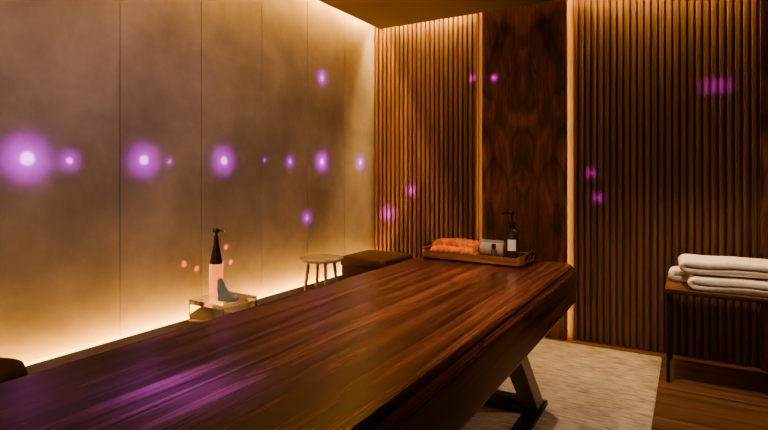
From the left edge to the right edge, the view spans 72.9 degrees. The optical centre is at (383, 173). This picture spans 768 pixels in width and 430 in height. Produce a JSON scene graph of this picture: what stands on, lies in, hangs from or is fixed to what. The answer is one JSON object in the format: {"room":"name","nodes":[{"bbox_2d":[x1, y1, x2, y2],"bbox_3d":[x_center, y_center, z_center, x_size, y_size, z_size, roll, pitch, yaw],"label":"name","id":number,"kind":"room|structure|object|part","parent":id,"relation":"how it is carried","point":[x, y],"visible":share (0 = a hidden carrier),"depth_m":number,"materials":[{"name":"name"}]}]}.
{"room":"spa massage room","nodes":[
{"label":"spa massage room","id":0,"kind":"room"},
{"bbox_2d":[0,0,374,362],"bbox_3d":[-1.482,-0.120,2.620,0.080,2.780,5.410,0,0,30],"label":"wall","id":1,"kind":"structure","parent":0,"point":[132,131],"depth_m":2.94,"materials":[{"name":"paint"}]},
{"bbox_2d":[25,275,341,374],"bbox_3d":[-1.421,1.048,2.546,0.100,0.443,5.345,0,0,30],"label":"baseboard","id":2,"kind":"structure","parent":1,"relation":"attached to","point":[43,365],"depth_m":2.64,"materials":[{"name":"wood"}]},
{"bbox_2d":[24,273,341,365],"bbox_3d":[-1.382,0.823,2.528,0.015,0.009,5.334,0,0,30],"label":"light strip","id":3,"kind":"object","parent":2,"relation":"on","point":[185,318],"visible":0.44,"depth_m":2.64,"materials":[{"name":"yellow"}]},
{"bbox_2d":[319,0,554,28],"bbox_3d":[0.540,-1.350,1.347,4.437,0.060,5.270,0,0,30],"label":"ceiling","id":4,"kind":"structure","parent":0,"point":[381,14],"depth_m":4.15,"materials":[{"name":"paint"}]},
{"bbox_2d":[479,0,759,366],"bbox_3d":[1.918,-0.120,3.814,4.767,2.780,0.100,0,0,30],"label":"wall","id":5,"kind":"structure","parent":0,"point":[570,2],"depth_m":4.03,"materials":[{"name":"paint"}]},
{"bbox_2d":[375,13,478,257],"bbox_3d":[0.358,-0.120,4.655,1.022,2.780,0.034,0,0,30],"label":"slatted wall panel","id":6,"kind":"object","parent":5,"relation":"attached to","point":[427,73],"depth_m":4.62,"materials":[{"name":"brown wood"}]},
{"bbox_2d":[482,0,567,339],"bbox_3d":[1.125,-0.120,4.176,0.676,2.780,0.080,0,0,30],"label":"wall panel","id":7,"kind":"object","parent":5,"relation":"attached to","point":[525,48],"depth_m":4.12,"materials":[{"name":"brown wood"}]},
{"bbox_2d":[573,0,757,366],"bbox_3d":[1.957,-0.120,3.713,1.167,2.780,0.034,0,0,30],"label":"slatted wall panel","id":8,"kind":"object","parent":5,"relation":"attached to","point":[665,92],"depth_m":3.70,"materials":[{"name":"brown wood"}]},
{"bbox_2d":[760,0,767,371],"bbox_3d":[2.746,-0.120,3.222,0.678,2.780,0.080,0,0,30],"label":"trim","id":9,"kind":"structure","parent":5,"relation":"attached to","point":[763,3],"depth_m":3.35,"materials":[{"name":"brown wood"}]},
{"bbox_2d":[543,337,767,429],"bbox_3d":[0.545,1.295,1.484,4.767,0.050,5.510,0,0,30],"label":"floor","id":10,"kind":"structure","parent":0,"point":[700,394],"depth_m":2.98,"materials":[{"name":"brown wood"}]},
{"bbox_2d":[0,357,27,382],"bbox_3d":[-1.522,0.991,1.918,0.344,0.558,0.344,0,0,30],"label":"pouf","id":11,"kind":"object","parent":10,"relation":"on","point":[10,368],"visible":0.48,"depth_m":1.95,"materials":[{"name":"leather"}]},
{"bbox_2d":[189,291,256,325],"bbox_3d":[-0.905,0.984,2.936,0.264,0.572,0.264,0,0,30],"label":"side table","id":12,"kind":"object","parent":10,"relation":"on","point":[203,308],"visible":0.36,"depth_m":2.86,"materials":[{"name":"clear plastic"}]},
{"bbox_3d":[-0.967,0.996,2.830,0.260,0.548,0.016,0,0,30],"label":"panel","id":13,"kind":"part","parent":12,"relation":"part of","materials":[{"name":"brown plastic"}]},
{"bbox_2d":[209,228,225,297],"bbox_3d":[-0.955,0.504,2.966,0.077,0.388,0.079,0,0,-43],"label":"pump bottle","id":14,"kind":"object","parent":12,"relation":"on","point":[216,264],"visible":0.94,"depth_m":2.94,"materials":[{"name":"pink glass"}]},
{"bbox_2d":[217,278,238,301],"bbox_3d":[-0.861,0.636,2.868,0.111,0.124,0.046,0,0,0],"label":"ornament","id":15,"kind":"object","parent":12,"relation":"on","point":[224,294],"visible":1,"depth_m":2.85,"materials":[{"name":"grey ceramic"}]},
{"bbox_3d":[-0.843,0.996,3.041,0.260,0.548,0.016,0,0,30],"label":"panel","id":16,"kind":"part","parent":12,"relation":"part of","materials":[{"name":"brown plastic"}]},
{"bbox_2d":[299,254,343,290],"bbox_3d":[-0.448,0.933,3.722,0.320,0.676,0.320,0,0,30],"label":"round stool","id":17,"kind":"object","parent":10,"relation":"on","point":[317,259],"visible":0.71,"depth_m":3.67,"materials":[{"name":"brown wood"}]},
{"bbox_3d":[-0.571,0.943,3.671,0.104,0.656,0.024,0,0,-21],"label":"leg","id":18,"kind":"part","parent":17,"relation":"part of","materials":[{"name":"brown wood"}]},
{"bbox_3d":[-0.499,0.943,3.845,0.024,0.656,0.104,0,0,-21],"label":"leg","id":19,"kind":"part","parent":17,"relation":"part of","materials":[{"name":"brown wood"}]},
{"bbox_3d":[-0.448,0.607,3.722,0.320,0.024,0.320,0,0,30],"label":"seat","id":20,"kind":"part","parent":17,"relation":"part of","materials":[{"name":"brown wood"}]},
{"bbox_3d":[-0.397,0.943,3.599,0.024,0.656,0.104,0,0,-21],"label":"leg","id":21,"kind":"part","parent":17,"relation":"part of","materials":[{"name":"brown wood"}]},
{"bbox_3d":[-0.325,0.943,3.773,0.104,0.656,0.024,0,0,-21],"label":"leg","id":22,"kind":"part","parent":17,"relation":"part of","materials":[{"name":"brown wood"}]},
{"bbox_2d":[340,250,411,279],"bbox_3d":[-0.060,0.962,4.213,0.428,0.618,0.428,0,0,30],"label":"ottoman","id":23,"kind":"object","parent":10,"relation":"on","point":[354,264],"visible":0.3,"depth_m":4.09,"materials":[{"name":"brown leather"}]},
{"bbox_2d":[340,250,411,268],"bbox_3d":[-0.060,0.689,4.213,0.428,0.072,0.428,0,0,30],"label":"seat cushion","id":24,"kind":"object","parent":23,"relation":"on","point":[367,259],"depth_m":4.09,"materials":[{"name":"brown leather"}]},
{"bbox_2d":[461,339,661,429],"bbox_3d":[0.184,1.264,2.352,1.736,0.012,3.866,0,0,30],"label":"rug","id":25,"kind":"object","parent":10,"relation":"on","point":[584,387],"visible":0.47,"depth_m":3.04,"materials":[{"name":"beige carpet"}]},
{"bbox_2d":[0,255,575,429],"bbox_3d":[0.007,0.866,1.870,0.856,0.785,2.586,0,0,30],"label":"massage table","id":26,"kind":"object","parent":25,"relation":"on","point":[420,342],"visible":0.91,"depth_m":1.35,"materials":[{"name":"brown wood"}]},
{"bbox_2d":[422,242,534,267],"bbox_3d":[0.510,0.436,2.856,0.610,0.074,0.235,0,0,34],"label":"serving tray","id":27,"kind":"object","parent":26,"relation":"on","point":[524,258],"visible":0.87,"depth_m":2.74,"materials":[{"name":"brown wood"}]},
{"bbox_2d":[430,238,480,254],"bbox_3d":[0.410,0.412,2.922,0.253,0.101,0.178,0,0,33],"label":"folded towel","id":28,"kind":"object","parent":27,"relation":"on","point":[454,245],"visible":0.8,"depth_m":2.86,"materials":[{"name":"orange fabric"}]},
{"bbox_2d":[479,239,504,256],"bbox_3d":[0.598,0.407,2.844,0.134,0.098,0.073,0,0,33],"label":"cloth","id":29,"kind":"object","parent":27,"relation":"on","point":[485,247],"visible":0.8,"depth_m":2.83,"materials":[{"name":"white fabric"}]},
{"bbox_2d":[491,244,496,256],"bbox_3d":[0.576,0.415,2.729,0.032,0.096,0.032,0,0,30],"label":"oil bottle","id":30,"kind":"object","parent":27,"relation":"on","point":[493,250],"visible":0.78,"depth_m":2.72,"materials":[{"name":"brown glass"}]},
{"bbox_2d":[502,211,518,257],"bbox_3d":[0.678,0.330,2.767,0.076,0.266,0.074,0,0,-34],"label":"pump bottle","id":31,"kind":"object","parent":27,"relation":"on","point":[511,234],"visible":0.88,"depth_m":2.74,"materials":[{"name":"glass"}]},
{"bbox_3d":[0.755,0.422,2.694,0.023,0.046,0.112,0,0,33],"label":"handle","id":32,"kind":"part","parent":27,"relation":"part of","materials":[{"name":"brown wood"}]},
{"bbox_3d":[0.611,1.245,2.896,0.550,0.026,0.180,0,0,30],"label":"foot plate","id":33,"kind":"part","parent":26,"relation":"part of","materials":[{"name":"brown wood"}]},
{"bbox_3d":[0.210,1.246,1.751,0.080,0.024,2.200,0,0,30],"label":"foot rail","id":34,"kind":"part","parent":26,"relation":"part of","materials":[{"name":"brown wood"}]},
{"bbox_3d":[0.684,0.987,2.615,0.095,0.494,0.529,0,0,33],"label":"leg","id":35,"kind":"part","parent":26,"relation":"part of","materials":[{"name":"brown wood"}]},
{"bbox_2d":[665,276,767,382],"bbox_3d":[2.333,0.984,3.094,1.150,0.572,0.500,0,0,30],"label":"bench","id":36,"kind":"object","parent":10,"relation":"on","point":[671,287],"visible":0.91,"depth_m":3.16,"materials":[{"name":"brown wood"}]},
{"bbox_3d":[1.737,0.998,3.176,0.020,0.544,0.020,0,0,30],"label":"leg","id":37,"kind":"part","parent":36,"relation":"part of","materials":[{"name":"black metal"}]},
{"bbox_3d":[1.973,0.998,3.576,0.020,0.544,0.020,0,0,30],"label":"leg","id":38,"kind":"part","parent":36,"relation":"part of","materials":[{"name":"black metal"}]},
{"bbox_2d":[668,266,691,282],"bbox_3d":[2.117,0.653,3.326,0.523,0.089,0.191,0,0,30],"label":"folded towel","id":39,"kind":"object","parent":36,"relation":"on","point":[675,273],"visible":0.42,"depth_m":3.36,"materials":[{"name":"white fabric"}]},
{"bbox_3d":[2.333,0.713,3.094,1.150,0.030,0.500,0,0,30],"label":"seat","id":40,"kind":"part","parent":36,"relation":"part of","materials":[{"name":"brown wood"}]},
{"bbox_2d":[687,273,767,296],"bbox_3d":[2.095,0.653,3.082,0.513,0.089,0.204,0,0,30],"label":"folded towel","id":41,"kind":"object","parent":36,"relation":"on","point":[701,282],"visible":0.97,"depth_m":3.04,"materials":[{"name":"white fabric"}]},
{"bbox_2d":[678,254,767,278],"bbox_3d":[2.102,0.558,3.194,0.513,0.093,0.329,0,0,28],"label":"folded towel","id":42,"kind":"object","parent":41,"relation":"on","point":[688,263],"visible":1,"depth_m":3.09,"materials":[{"name":"white fabric"}]}
]}

